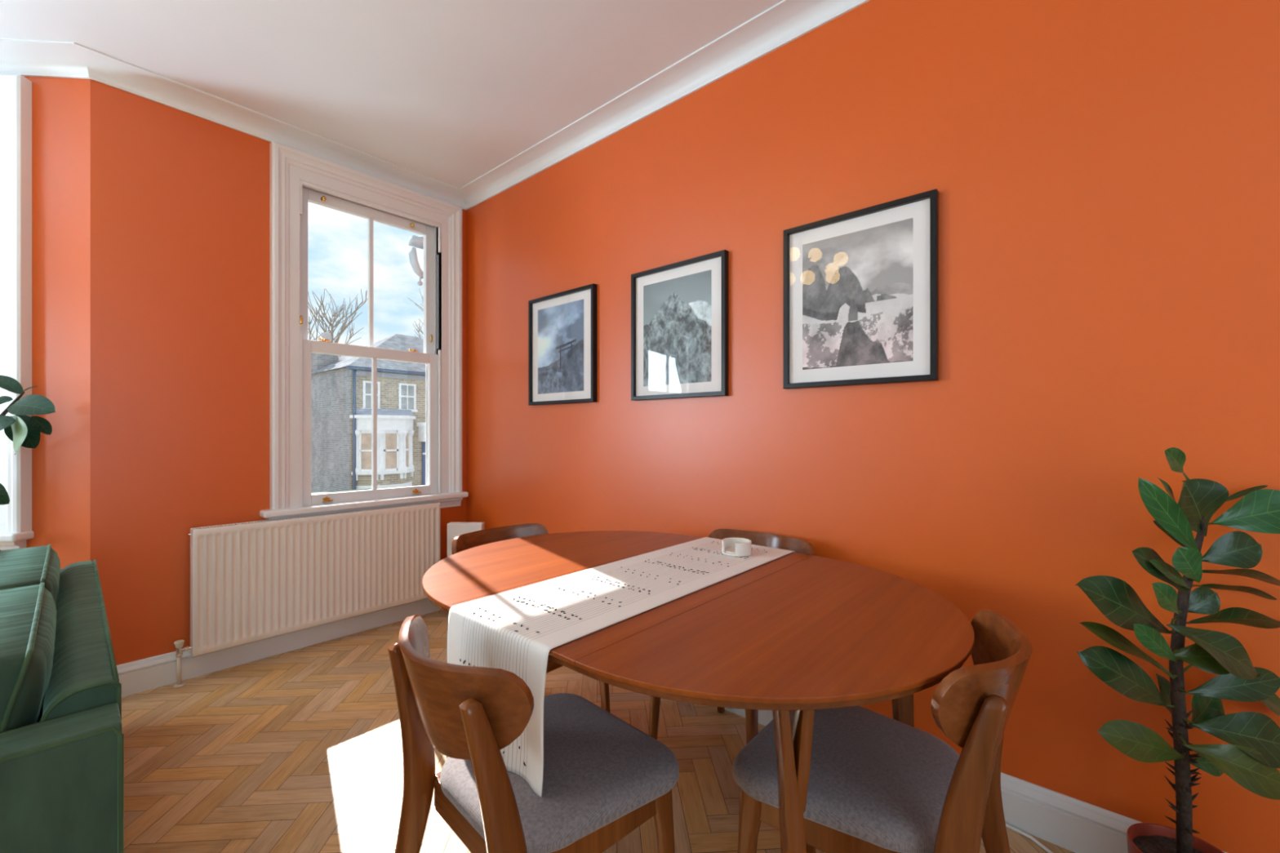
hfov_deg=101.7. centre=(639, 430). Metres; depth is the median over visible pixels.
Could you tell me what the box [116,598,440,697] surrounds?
baseboard
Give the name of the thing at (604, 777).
dining chair
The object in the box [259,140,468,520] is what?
window
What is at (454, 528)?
box
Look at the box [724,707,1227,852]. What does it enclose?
baseboard
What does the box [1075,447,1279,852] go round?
potted plant
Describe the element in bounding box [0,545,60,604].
cushion
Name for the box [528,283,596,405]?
framed print
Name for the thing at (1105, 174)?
wall
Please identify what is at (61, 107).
wall
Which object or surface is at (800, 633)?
dining table
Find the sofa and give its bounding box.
[0,544,124,852]
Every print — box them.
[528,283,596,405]
[631,249,728,400]
[782,188,938,389]
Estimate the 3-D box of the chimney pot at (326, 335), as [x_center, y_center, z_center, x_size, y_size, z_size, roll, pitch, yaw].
[-13.940,-4.000,23.217,0.390,0.820,0.400,0,0,41]
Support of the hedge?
on the ground
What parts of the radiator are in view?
panel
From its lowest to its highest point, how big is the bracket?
0.414 m
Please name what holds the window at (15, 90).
in the wall at (61, 107)
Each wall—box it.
[24,76,90,568]
[90,79,466,665]
[466,0,1279,852]
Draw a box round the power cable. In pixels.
[1005,822,1053,852]
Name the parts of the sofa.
arm, backrest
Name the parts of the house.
bay sash, bay pane, pane, cornice, bay sill, bay sash, bay pane, bay pane, pane, bay sash, door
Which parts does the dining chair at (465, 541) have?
backrest, seat rail, leg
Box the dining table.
[422,530,974,852]
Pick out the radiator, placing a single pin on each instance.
(255, 580)
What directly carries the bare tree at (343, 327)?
on the ground
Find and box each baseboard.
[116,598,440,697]
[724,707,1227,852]
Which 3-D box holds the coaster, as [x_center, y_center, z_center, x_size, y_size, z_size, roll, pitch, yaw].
[0.342,0.425,1.848,0.088,0.005,0.088,0,0,41]
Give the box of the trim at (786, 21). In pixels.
[0,0,871,210]
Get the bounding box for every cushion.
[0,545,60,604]
[0,584,56,731]
[37,701,44,722]
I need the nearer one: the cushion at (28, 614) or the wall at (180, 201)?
the cushion at (28, 614)
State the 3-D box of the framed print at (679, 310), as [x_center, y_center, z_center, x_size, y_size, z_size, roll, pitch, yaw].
[0.169,-0.464,2.425,0.544,0.626,0.030,0,0,41]
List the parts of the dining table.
edge moulding, leg, leg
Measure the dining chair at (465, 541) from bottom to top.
0.794 m
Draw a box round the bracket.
[408,235,423,285]
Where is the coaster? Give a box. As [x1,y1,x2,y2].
[724,546,734,554]
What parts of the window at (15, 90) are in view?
apron moulding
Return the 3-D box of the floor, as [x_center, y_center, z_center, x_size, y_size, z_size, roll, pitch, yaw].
[-1.083,1.201,-0.026,7.550,0.002,5.980,0,0,41]
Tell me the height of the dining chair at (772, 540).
0.794 m
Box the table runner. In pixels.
[447,537,795,797]
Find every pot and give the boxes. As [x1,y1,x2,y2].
[321,331,331,342]
[1126,822,1224,852]
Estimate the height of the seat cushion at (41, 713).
0.140 m
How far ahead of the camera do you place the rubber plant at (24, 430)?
2.11 m
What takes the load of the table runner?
on the dining table
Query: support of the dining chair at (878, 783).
on the floor
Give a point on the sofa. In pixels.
(62, 737)
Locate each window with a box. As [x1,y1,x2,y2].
[0,74,34,550]
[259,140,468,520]
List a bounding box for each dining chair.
[387,613,679,852]
[451,523,609,712]
[648,528,814,744]
[733,609,1032,852]
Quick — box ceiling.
[0,0,782,188]
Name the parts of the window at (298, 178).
sash knob, apron moulding, sash, sash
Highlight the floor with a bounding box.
[121,609,1075,852]
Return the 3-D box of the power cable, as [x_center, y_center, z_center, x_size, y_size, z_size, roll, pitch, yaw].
[1.028,1.195,1.429,0.298,0.010,1.096,0,0,-16]
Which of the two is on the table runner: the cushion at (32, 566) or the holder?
the holder
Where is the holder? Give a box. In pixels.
[721,537,751,556]
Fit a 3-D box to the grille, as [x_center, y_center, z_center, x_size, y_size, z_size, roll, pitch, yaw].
[-1.736,0.472,2.958,0.064,0.007,1.238,0,0,41]
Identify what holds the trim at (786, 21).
attached to the wall at (1105, 174)
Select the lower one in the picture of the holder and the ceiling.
the holder
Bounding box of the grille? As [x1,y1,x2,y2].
[190,502,437,530]
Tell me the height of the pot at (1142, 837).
0.205 m
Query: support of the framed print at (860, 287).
attached to the wall at (1105, 174)
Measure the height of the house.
9.180 m
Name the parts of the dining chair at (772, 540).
leg, leg, leg, backrest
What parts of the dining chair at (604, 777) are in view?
leg, seat rail, seat rail, backrest, leg, seat, seat rail, leg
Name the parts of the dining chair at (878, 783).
leg, leg, seat rail, seat, leg, backrest, leg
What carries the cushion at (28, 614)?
on the sofa
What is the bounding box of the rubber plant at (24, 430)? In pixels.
[0,375,56,504]
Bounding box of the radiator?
[173,502,439,687]
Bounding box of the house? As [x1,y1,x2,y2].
[311,331,425,493]
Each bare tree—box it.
[307,288,368,357]
[408,290,423,338]
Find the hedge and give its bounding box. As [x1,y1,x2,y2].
[311,488,371,494]
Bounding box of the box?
[447,521,484,556]
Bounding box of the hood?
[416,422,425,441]
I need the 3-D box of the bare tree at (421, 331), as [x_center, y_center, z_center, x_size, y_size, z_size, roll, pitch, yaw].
[-11.230,-2.362,35.162,8.759,13.939,7.835,0,0,21]

